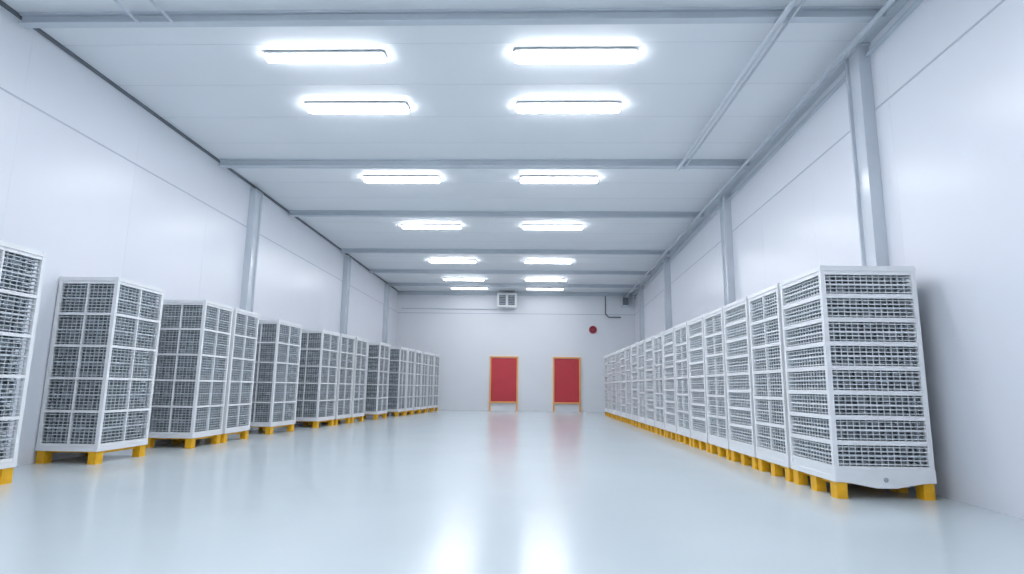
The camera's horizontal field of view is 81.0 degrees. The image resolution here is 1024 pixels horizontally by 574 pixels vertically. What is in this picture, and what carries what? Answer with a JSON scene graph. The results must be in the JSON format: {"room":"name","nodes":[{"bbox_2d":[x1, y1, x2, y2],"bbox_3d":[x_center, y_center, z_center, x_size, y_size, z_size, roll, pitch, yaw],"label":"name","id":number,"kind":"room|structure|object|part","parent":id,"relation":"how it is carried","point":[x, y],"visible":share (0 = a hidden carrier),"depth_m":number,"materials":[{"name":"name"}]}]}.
{"room":"warehouse","nodes":[
{"label":"warehouse","id":0,"kind":"room"},
{"bbox_2d":[0,5,397,465],"bbox_3d":[-6.430,0.200,12.659,0.200,5.830,34.600,0,-10,2],"label":"wall","id":1,"kind":"structure","parent":0,"point":[70,196],"depth_m":9.92,"materials":[{"name":"white paint"}]},
{"bbox_2d":[0,33,396,327],"bbox_3d":[-6.331,0.200,12.656,0.018,5.830,34.600,0,-10,2],"label":"trim","id":2,"kind":"structure","parent":1,"relation":"attached to","point":[33,33],"depth_m":10.07,"materials":[{"name":"grey metal"}]},
{"bbox_2d":[0,0,398,291],"bbox_3d":[-6.275,-2.652,13.135,0.050,0.045,34.600,0,-10,2],"label":"trim","id":3,"kind":"structure","parent":1,"relation":"attached to","point":[3,4],"depth_m":10.35,"materials":[{"name":"metal"}]},
{"bbox_2d":[2,0,887,292],"bbox_3d":[-0.332,-2.724,12.951,12.800,0.200,35.200,0,-10,2],"label":"ceiling","id":4,"kind":"structure","parent":0,"point":[234,103],"depth_m":10.40,"materials":[{"name":"metal"}]},
{"bbox_2d":[264,51,386,62],"bbox_3d":[-2.696,-3.334,8.678,1.748,0.080,0.208,0,-10,2],"label":"ceiling lamp","id":5,"kind":"object","parent":4,"relation":"attached to","point":[275,56],"visible":1,"depth_m":8.62,"materials":[{"name":"white plastic"}]},
{"bbox_2d":[305,102,408,113],"bbox_3d":[-2.644,-3.068,10.255,1.748,0.080,0.308,0,-10,2],"label":"ceiling lamp","id":6,"kind":"object","parent":4,"relation":"attached to","point":[312,107],"visible":1,"depth_m":10.19,"materials":[{"name":"white plastic"}]},
{"bbox_2d":[363,176,439,182],"bbox_3d":[-2.528,-2.478,13.753,1.748,0.080,0.308,0,-10,2],"label":"ceiling lamp","id":7,"kind":"object","parent":4,"relation":"attached to","point":[369,179],"visible":1,"depth_m":13.68,"materials":[{"name":"white plastic"}]},
{"bbox_2d":[401,224,460,228],"bbox_3d":[-2.394,-1.796,17.794,1.748,0.080,0.308,0,-10,2],"label":"ceiling lamp","id":8,"kind":"object","parent":4,"relation":"attached to","point":[404,226],"visible":1,"depth_m":17.67,"materials":[{"name":"white plastic"}]},
{"bbox_2d":[18,6,885,27],"bbox_3d":[-0.895,-3.438,7.702,11.026,0.150,0.199,0,-10,2],"label":"roof beam","id":9,"kind":"structure","parent":4,"relation":"attached to","point":[770,14],"depth_m":7.63,"materials":[{"name":"grey metal"}]},
{"bbox_2d":[113,0,139,23],"bbox_3d":[-4.886,-3.606,6.909,0.035,0.165,1.706,0,-10,5],"label":"brace","id":10,"kind":"object","parent":9,"relation":"attached to","point":[117,2],"visible":1,"depth_m":7.50,"materials":[{"name":"grey metal"}]},
{"bbox_2d":[150,0,173,23],"bbox_3d":[-4.436,-3.603,6.893,0.035,0.165,1.706,0,-10,5],"label":"brace","id":11,"kind":"object","parent":9,"relation":"attached to","point":[155,4],"visible":1,"depth_m":7.49,"materials":[{"name":"grey metal"}]},
{"bbox_2d":[676,0,805,170],"bbox_3d":[3.289,-3.843,4.192,0.171,0.068,16.802,1,-10,2],"label":"conduit","id":12,"kind":"object","parent":9,"relation":"attached to","point":[792,3],"visible":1,"depth_m":8.64,"materials":[{"name":"grey metal"}]},
{"bbox_2d":[429,259,475,262],"bbox_3d":[-2.235,-0.981,22.623,1.748,0.080,0.308,0,-10,2],"label":"ceiling lamp","id":13,"kind":"object","parent":4,"relation":"attached to","point":[430,260],"visible":1,"depth_m":22.52,"materials":[{"name":"white plastic"}]},
{"bbox_2d":[444,278,483,280],"bbox_3d":[-2.111,-0.349,26.368,1.748,0.080,0.308,0,-10,2],"label":"ceiling lamp","id":14,"kind":"object","parent":4,"relation":"attached to","point":[458,279],"visible":1,"depth_m":26.24,"materials":[{"name":"white plastic"}]},
{"bbox_2d":[451,287,487,289],"bbox_3d":[-2.033,0.050,28.733,1.748,0.080,0.308,0,-10,2],"label":"ceiling lamp","id":15,"kind":"object","parent":4,"relation":"attached to","point":[485,288],"visible":1,"depth_m":28.59,"materials":[{"name":"white plastic"}]},
{"bbox_2d":[218,159,749,168],"bbox_3d":[-0.661,-2.587,12.736,11.160,0.150,0.319,0,-10,2],"label":"roof beam","id":16,"kind":"structure","parent":4,"relation":"attached to","point":[227,163],"depth_m":12.62,"materials":[{"name":"grey metal"}]},
{"bbox_2d":[289,210,703,218],"bbox_3d":[-0.489,-1.963,16.430,11.260,0.150,0.319,0,-10,2],"label":"roof beam","id":17,"kind":"structure","parent":4,"relation":"attached to","point":[293,213],"depth_m":16.31,"materials":[{"name":"grey metal"}]},
{"bbox_2d":[626,0,894,295],"bbox_3d":[4.739,-2.360,12.823,0.058,0.058,34.206,0,-10,3],"label":"conduit","id":18,"kind":"object","parent":17,"relation":"attached to","point":[889,3],"visible":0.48,"depth_m":9.58,"materials":[{"name":"grey metal"}]},
{"bbox_2d":[341,248,669,254],"bbox_3d":[-0.280,-1.206,20.912,11.382,0.150,0.319,0,-10,2],"label":"roof beam","id":19,"kind":"structure","parent":4,"relation":"attached to","point":[343,250],"depth_m":20.79,"materials":[{"name":"grey metal"}]},
{"bbox_2d":[369,269,650,274],"bbox_3d":[-0.110,-0.591,24.556,11.481,0.150,0.319,0,-10,2],"label":"roof beam","id":20,"kind":"structure","parent":4,"relation":"attached to","point":[418,271],"depth_m":24.42,"materials":[{"name":"grey metal"}]},
{"bbox_2d":[388,283,638,287],"bbox_3d":[0.037,-0.058,27.709,11.566,0.150,0.319,0,-10,2],"label":"roof beam","id":21,"kind":"structure","parent":4,"relation":"attached to","point":[390,284],"depth_m":27.58,"materials":[{"name":"grey metal"}]},
{"bbox_2d":[526,288,562,289],"bbox_3d":[1.565,0.079,28.610,1.748,0.080,0.298,0,-10,2],"label":"ceiling lamp","id":22,"kind":"object","parent":4,"relation":"attached to","point":[526,288],"visible":0.93,"depth_m":28.53,"materials":[{"name":"white plastic"}]},
{"bbox_2d":[526,278,565,280],"bbox_3d":[1.487,-0.320,26.244,1.748,0.080,0.298,0,-10,2],"label":"ceiling lamp","id":23,"kind":"object","parent":4,"relation":"attached to","point":[527,279],"visible":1,"depth_m":26.13,"materials":[{"name":"white plastic"}]},
{"bbox_2d":[525,260,571,263],"bbox_3d":[1.363,-0.952,22.499,1.748,0.080,0.298,0,-10,2],"label":"ceiling lamp","id":24,"kind":"object","parent":4,"relation":"attached to","point":[526,261],"visible":1,"depth_m":22.37,"materials":[{"name":"white plastic"}]},
{"bbox_2d":[523,225,582,229],"bbox_3d":[1.203,-1.766,17.670,1.748,0.080,0.298,0,-10,2],"label":"ceiling lamp","id":25,"kind":"object","parent":4,"relation":"attached to","point":[529,227],"visible":1,"depth_m":17.57,"materials":[{"name":"white plastic"}]},
{"bbox_2d":[521,176,597,182],"bbox_3d":[1.070,-2.448,13.629,1.748,0.080,0.298,0,-10,2],"label":"ceiling lamp","id":26,"kind":"object","parent":4,"relation":"attached to","point":[524,179],"visible":1,"depth_m":13.53,"materials":[{"name":"white plastic"}]},
{"bbox_2d":[517,102,620,112],"bbox_3d":[0.954,-3.038,10.131,1.748,0.080,0.298,0,-10,2],"label":"ceiling lamp","id":27,"kind":"object","parent":4,"relation":"attached to","point":[522,107],"visible":1,"depth_m":10.06,"materials":[{"name":"white plastic"}]},
{"bbox_2d":[514,48,637,62],"bbox_3d":[0.902,-3.305,8.554,1.748,0.080,0.298,0,-10,2],"label":"ceiling lamp","id":28,"kind":"object","parent":4,"relation":"attached to","point":[521,55],"visible":1,"depth_m":8.49,"materials":[{"name":"white plastic"}]},
{"bbox_2d":[0,410,1023,573],"bbox_3d":[-0.415,3.222,11.951,12.800,0.200,35.200,0,-10,2],"label":"floor","id":29,"kind":"structure","parent":0,"point":[440,491],"depth_m":5.37,"materials":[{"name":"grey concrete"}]},
{"bbox_2d":[0,240,47,484],"bbox_3d":[-5.885,0.777,6.253,0.872,2.580,1.112,0,-10,2],"label":"stacked crates","id":30,"kind":"object","parent":29,"relation":"on","point":[15,295],"visible":1,"depth_m":6.62,"materials":[{"name":"white plastic"}]},
{"bbox_2d":[35,276,164,464],"bbox_3d":[-6.019,1.214,8.862,0.872,2.580,1.092,0,-10,2],"label":"stacked crates","id":31,"kind":"object","parent":29,"relation":"on","point":[99,406],"visible":1,"depth_m":8.50,"materials":[{"name":"white plastic"}]},
{"bbox_2d":[146,299,233,448],"bbox_3d":[-5.883,1.574,10.989,0.872,2.580,1.011,0,-10,2],"label":"stacked crates","id":32,"kind":"object","parent":29,"relation":"on","point":[194,333],"visible":0.98,"depth_m":10.65,"materials":[{"name":"white plastic"}]},
{"bbox_2d":[183,308,259,442],"bbox_3d":[-5.835,1.755,12.063,0.872,2.580,1.031,0,-10,2],"label":"stacked crates","id":33,"kind":"object","parent":29,"relation":"on","point":[241,343],"visible":0.41,"depth_m":12.03,"materials":[{"name":"white plastic"}]},
{"bbox_3d":[-5.834,1.672,12.077,0.872,2.410,1.031,0,-10,2],"label":"cage frame","id":34,"kind":"part","parent":33,"relation":"part of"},
{"bbox_2d":[240,189,263,405],"bbox_3d":[-6.206,0.498,14.022,0.162,5.700,0.400,0,-10,2],"label":"wall column","id":35,"kind":"structure","parent":29,"relation":"on","point":[256,197],"depth_m":14.19,"materials":[{"name":"grey metal"}]},
{"bbox_2d":[238,320,302,434],"bbox_3d":[-5.734,2.119,14.215,0.872,2.580,1.163,0,-10,7],"label":"stacked crates","id":36,"kind":"object","parent":29,"relation":"on","point":[277,346],"visible":0.84,"depth_m":13.81,"materials":[{"name":"white plastic"}]},
{"bbox_2d":[286,329,339,427],"bbox_3d":[-5.430,2.499,16.449,0.872,2.580,1.112,0,-10,7],"label":"stacked crates","id":37,"kind":"object","parent":29,"relation":"on","point":[315,399],"visible":0.84,"depth_m":16.08,"materials":[{"name":"white plastic"}]},
{"bbox_2d":[309,333,355,424],"bbox_3d":[-5.273,2.696,17.603,0.872,2.580,1.062,0,-10,7],"label":"stacked crates","id":38,"kind":"object","parent":29,"relation":"on","point":[345,372],"visible":0.41,"depth_m":17.54,"materials":[{"name":"white plastic"}]},
{"bbox_3d":[-5.272,2.612,17.617,0.872,2.410,1.062,0,-10,7],"label":"cage frame","id":39,"kind":"part","parent":38,"relation":"part of","materials":[{"name":"white plastic"}]},
{"bbox_2d":[340,255,351,334],"bbox_3d":[-5.968,1.712,21.217,0.162,5.700,0.400,0,-10,2],"label":"wall column","id":40,"kind":"structure","parent":29,"relation":"on","point":[347,259],"depth_m":21.39,"materials":[{"name":"grey metal"}]},
{"bbox_2d":[327,337,367,422],"bbox_3d":[-5.127,2.879,18.683,0.872,2.580,0.960,0,-10,7],"label":"stacked crates","id":41,"kind":"object","parent":29,"relation":"on","point":[360,366],"visible":0.44,"depth_m":18.63,"materials":[{"name":"white plastic"}]},
{"bbox_3d":[-5.125,2.796,18.698,0.872,2.410,0.960,0,-10,7],"label":"cage frame","id":42,"kind":"part","parent":41,"relation":"part of","materials":[{"name":"white plastic"}]},
{"bbox_2d":[354,342,390,419],"bbox_3d":[-4.846,3.230,20.746,0.872,2.580,1.062,0,-10,7],"label":"stacked crates","id":43,"kind":"object","parent":29,"relation":"on","point":[375,395],"visible":0.72,"depth_m":20.39,"materials":[{"name":"white plastic"}]},
{"bbox_2d":[382,284,389,342],"bbox_3d":[-5.773,2.709,27.130,0.162,5.700,0.400,0,-10,2],"label":"wall column","id":44,"kind":"structure","parent":29,"relation":"on","point":[387,286],"depth_m":27.31,"materials":[{"name":"grey metal"}]},
{"bbox_2d":[378,346,407,416],"bbox_3d":[-4.562,3.585,22.833,0.872,2.580,0.910,0,-10,7],"label":"stacked crates","id":45,"kind":"object","parent":29,"relation":"on","point":[397,383],"visible":0.59,"depth_m":22.52,"materials":[{"name":"white plastic"}]},
{"bbox_2d":[387,348,415,414],"bbox_3d":[-4.429,3.752,23.815,0.872,2.580,0.910,0,-10,7],"label":"stacked crates","id":46,"kind":"object","parent":29,"relation":"on","point":[411,352],"visible":0.4,"depth_m":23.79,"materials":[{"name":"white plastic"}]},
{"bbox_3d":[-4.428,3.669,23.829,0.872,2.410,0.910,0,-10,7],"label":"cage frame","id":47,"kind":"part","parent":46,"relation":"part of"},
{"bbox_2d":[411,350,421,413],"bbox_3d":[-4.295,3.920,24.797,0.872,2.580,0.910,0,-10,7],"label":"stacked crates","id":48,"kind":"object","parent":29,"relation":"on","point":[418,354],"visible":0.34,"depth_m":24.78,"materials":[{"name":"white plastic"}]},
{"bbox_2d":[418,351,428,412],"bbox_3d":[-4.162,4.087,25.779,0.872,2.580,0.910,0,-10,7],"label":"stacked crates","id":49,"kind":"object","parent":29,"relation":"on","point":[425,355],"visible":0.34,"depth_m":25.77,"materials":[{"name":"white plastic"}]},
{"bbox_2d":[425,353,434,411],"bbox_3d":[-4.028,4.254,26.761,0.872,2.580,0.910,0,-10,7],"label":"stacked crates","id":50,"kind":"object","parent":29,"relation":"on","point":[430,385],"visible":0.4,"depth_m":26.76,"materials":[{"name":"white plastic"}]},
{"bbox_2d":[421,354,439,411],"bbox_3d":[-3.895,4.421,27.743,0.872,2.580,0.910,0,-10,7],"label":"stacked crates","id":51,"kind":"object","parent":29,"relation":"on","point":[436,359],"visible":0.29,"depth_m":27.76,"materials":[{"name":"white plastic"}]},
{"bbox_3d":[-3.894,4.337,27.757,0.872,2.410,0.910,0,-10,7],"label":"cage frame","id":52,"kind":"part","parent":51,"relation":"part of","materials":[{"name":"white plastic"}]},
{"bbox_2d":[604,355,608,416],"bbox_3d":[4.455,4.142,25.150,1.052,2.500,1.108,1,-10,2],"label":"stacked crates","id":53,"kind":"object","parent":29,"relation":"on","point":[605,357],"visible":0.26,"depth_m":25.28,"materials":[{"name":"white plastic"}]},
{"bbox_2d":[607,354,611,417],"bbox_3d":[4.423,3.950,24.016,1.052,2.500,1.108,0,-10,2],"label":"stacked crates","id":54,"kind":"object","parent":29,"relation":"on","point":[608,355],"visible":0.22,"depth_m":24.11,"materials":[{"name":"white plastic"}]},
{"bbox_2d":[611,352,616,419],"bbox_3d":[4.392,3.759,22.883,1.052,2.500,1.108,0,-10,2],"label":"stacked crates","id":55,"kind":"object","parent":29,"relation":"on","point":[613,362],"visible":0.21,"depth_m":22.98,"materials":[{"name":"white plastic"}]},
{"bbox_2d":[615,350,621,420],"bbox_3d":[4.361,3.568,21.749,1.052,2.500,1.108,0,-10,2],"label":"stacked crates","id":56,"kind":"object","parent":29,"relation":"on","point":[617,353],"visible":0.16,"depth_m":21.82,"materials":[{"name":"white plastic"}]},
{"bbox_2d":[620,348,626,422],"bbox_3d":[4.330,3.377,20.616,1.052,2.500,1.108,0,-10,2],"label":"stacked crates","id":57,"kind":"object","parent":29,"relation":"on","point":[622,351],"visible":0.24,"depth_m":20.73,"materials":[{"name":"white plastic"}]},
{"bbox_2d":[625,345,632,424],"bbox_3d":[4.298,3.186,19.482,1.052,2.500,1.108,0,-10,2],"label":"stacked crates","id":58,"kind":"object","parent":29,"relation":"on","point":[628,348],"visible":0.3,"depth_m":19.54,"materials":[{"name":"white plastic"}]},
{"bbox_2d":[631,343,640,427],"bbox_3d":[4.267,2.995,18.348,1.052,2.500,1.108,0,-10,2],"label":"stacked crates","id":59,"kind":"object","parent":29,"relation":"on","point":[634,354],"visible":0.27,"depth_m":18.41,"materials":[{"name":"white plastic"}]},
{"bbox_2d":[639,286,644,340],"bbox_3d":[5.812,2.804,26.731,0.162,5.700,0.400,0,-10,2],"label":"wall column","id":60,"kind":"structure","parent":29,"relation":"on","point":[641,292],"depth_m":26.91,"materials":[{"name":"grey metal"}]},
{"bbox_2d":[637,339,646,429],"bbox_3d":[4.236,2.804,17.215,1.052,2.500,1.108,0,-10,2],"label":"stacked crates","id":61,"kind":"object","parent":29,"relation":"on","point":[641,344],"visible":0.27,"depth_m":17.27,"materials":[{"name":"white plastic"}]},
{"bbox_2d":[644,336,658,433],"bbox_3d":[4.205,2.612,16.081,1.052,2.500,1.108,0,-10,2],"label":"stacked crates","id":62,"kind":"object","parent":29,"relation":"on","point":[649,357],"visible":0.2,"depth_m":16.14,"materials":[{"name":"white plastic"}]},
{"bbox_2d":[653,332,670,436],"bbox_3d":[4.173,2.421,14.948,1.052,2.500,1.108,0,-10,2],"label":"stacked crates","id":63,"kind":"object","parent":29,"relation":"on","point":[658,338],"visible":0.27,"depth_m":14.98,"materials":[{"name":"white plastic"}]},
{"bbox_2d":[663,257,671,329],"bbox_3d":[5.457,1.805,20.823,0.162,5.700,0.400,0,-10,2],"label":"wall column","id":64,"kind":"structure","parent":29,"relation":"on","point":[667,274],"depth_m":21.00,"materials":[{"name":"grey metal"}]},
{"bbox_2d":[662,327,682,440],"bbox_3d":[4.142,2.230,13.814,1.052,2.500,1.108,0,-10,2],"label":"stacked crates","id":65,"kind":"object","parent":29,"relation":"on","point":[668,335],"visible":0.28,"depth_m":13.87,"materials":[{"name":"white plastic"}]},
{"bbox_2d":[674,322,697,445],"bbox_3d":[4.111,2.039,12.680,1.052,2.500,1.108,0,-10,2],"label":"stacked crates","id":66,"kind":"object","parent":29,"relation":"on","point":[680,331],"visible":0.28,"depth_m":12.71,"materials":[{"name":"white plastic"}]},
{"bbox_2d":[687,315,715,451],"bbox_3d":[4.080,1.848,11.547,1.052,2.500,1.108,0,-10,2],"label":"stacked crates","id":67,"kind":"object","parent":29,"relation":"on","point":[696,342],"visible":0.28,"depth_m":11.57,"materials":[{"name":"white plastic"}]},
{"bbox_2d":[703,307,737,459],"bbox_3d":[4.049,1.657,10.413,1.052,2.500,1.108,0,-10,2],"label":"stacked crates","id":68,"kind":"object","parent":29,"relation":"on","point":[718,439],"visible":0.26,"depth_m":10.42,"materials":[{"name":"white plastic"}]},
{"bbox_2d":[719,193,735,305],"bbox_3d":[5.036,0.623,13.832,0.162,5.700,0.400,0,-10,2],"label":"wall column","id":69,"kind":"structure","parent":29,"relation":"on","point":[725,204],"depth_m":14.02,"materials":[{"name":"grey metal"}]},
{"bbox_2d":[723,296,767,469],"bbox_3d":[4.017,1.465,9.280,1.052,2.500,1.108,0,-10,2],"label":"stacked crates","id":70,"kind":"object","parent":29,"relation":"on","point":[742,447],"visible":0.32,"depth_m":9.27,"materials":[{"name":"white plastic"}]},
{"bbox_2d":[748,283,804,481],"bbox_3d":[3.986,1.274,8.146,1.052,2.500,1.108,0,-10,2],"label":"stacked crates","id":71,"kind":"object","parent":29,"relation":"on","point":[774,425],"visible":0.31,"depth_m":8.14,"materials":[{"name":"white plastic"}]},
{"bbox_2d":[779,265,936,500],"bbox_3d":[3.955,1.083,7.013,1.052,2.500,1.108,1,-10,2],"label":"stacked crates","id":72,"kind":"object","parent":29,"relation":"on","point":[850,328],"visible":1,"depth_m":6.59,"materials":[{"name":"white plastic"}]},
{"bbox_2d":[396,295,635,411],"bbox_3d":[0.193,3.142,29.599,12.400,5.830,0.200,0,-10,2],"label":"wall","id":73,"kind":"structure","parent":0,"point":[465,344],"depth_m":29.57,"materials":[{"name":"white paint"}]},
{"bbox_2d":[401,308,496,309],"bbox_3d":[-3.131,1.085,29.914,4.820,0.048,0.048,0,-10,2],"label":"conduit","id":74,"kind":"object","parent":73,"relation":"attached to","point":[401,308],"visible":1,"depth_m":29.89,"materials":[{"name":"grey metal"}]},
{"bbox_2d":[489,356,517,410],"bbox_3d":[-0.404,4.694,29.197,1.380,2.620,0.095,0,-10,2],"label":"frame","id":75,"kind":"object","parent":73,"relation":"attached to","point":[490,401],"visible":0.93,"depth_m":29.11,"materials":[{"name":"brown wood"}]},
{"bbox_2d":[491,358,516,401],"bbox_3d":[-0.401,4.516,29.225,1.260,2.080,0.060,0,-10,2],"label":"door","id":76,"kind":"structure","parent":73,"relation":"in","point":[503,370],"depth_m":29.21,"materials":[{"name":"red metal"}]},
{"bbox_2d":[497,290,516,308],"bbox_3d":[-0.239,0.603,29.519,0.960,0.840,0.570,0,-10,2],"label":"air conditioner","id":77,"kind":"object","parent":73,"relation":"attached to","point":[504,300],"visible":1,"depth_m":29.25,"materials":[{"name":"white metal"}]},
{"bbox_2d":[397,312,621,314],"bbox_3d":[0.165,1.331,29.805,11.820,0.030,0.018,0,-10,2],"label":"trim","id":78,"kind":"structure","parent":73,"relation":"attached to","point":[397,312],"depth_m":29.81,"materials":[{"name":"white metal"}]},
{"bbox_2d":[398,291,634,296],"bbox_3d":[0.178,0.335,29.942,11.820,0.180,0.060,0,-10,2],"label":"trim","id":79,"kind":"structure","parent":73,"relation":"attached to","point":[399,292],"depth_m":29.90,"materials":[{"name":"grey metal"}]},
{"bbox_2d":[554,359,578,402],"bbox_3d":[2.657,4.541,29.119,1.220,2.080,0.060,0,-10,2],"label":"door","id":80,"kind":"structure","parent":73,"relation":"in","point":[566,371],"depth_m":29.10,"materials":[{"name":"red metal"}]},
{"bbox_2d":[553,357,580,411],"bbox_3d":[2.654,4.719,29.092,1.340,2.620,0.095,0,-10,2],"label":"frame","id":81,"kind":"object","parent":73,"relation":"attached to","point":[579,358],"visible":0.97,"depth_m":29.04,"materials":[{"name":"brown wood"}]},
{"bbox_2d":[589,326,596,333],"bbox_3d":[3.980,2.095,29.482,0.380,0.380,0.130,0,-10,2],"label":"bell","id":82,"kind":"object","parent":73,"relation":"attached to","point":[592,329],"visible":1,"depth_m":29.45,"materials":[{"name":"metal"}]},
{"bbox_2d":[605,296,620,317],"bbox_3d":[4.974,0.983,29.602,0.779,1.079,0.060,0,-10,2],"label":"conduit","id":83,"kind":"object","parent":73,"relation":"attached to","point":[605,296],"visible":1,"depth_m":29.53,"materials":[{"name":"metal"}]},
{"bbox_2d":[621,296,629,306],"bbox_3d":[5.562,0.725,29.464,0.400,0.500,0.320,0,-10,2],"label":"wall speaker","id":84,"kind":"object","parent":73,"relation":"attached to","point":[625,300],"visible":1,"depth_m":29.32,"materials":[{"name":"plastic"}]},
{"bbox_2d":[635,0,1023,518],"bbox_3d":[5.121,0.294,12.262,0.200,5.830,34.618,0,-10,3],"label":"wall","id":85,"kind":"structure","parent":0,"point":[957,129],"depth_m":6.55,"materials":[{"name":"white paint"}]},
{"bbox_2d":[632,0,923,298],"bbox_3d":[5.004,-2.434,12.726,0.130,0.300,34.616,0,-10,3],"label":"trim","id":86,"kind":"structure","parent":85,"relation":"attached to","point":[897,5],"depth_m":10.28,"materials":[{"name":"grey metal"}]},
{"bbox_2d":[637,0,1004,454],"bbox_3d":[5.022,0.293,12.265,0.018,5.830,34.613,0,-10,3],"label":"trim","id":87,"kind":"structure","parent":85,"relation":"attached to","point":[1002,1],"depth_m":7.54,"materials":[{"name":"grey metal"}]}
]}

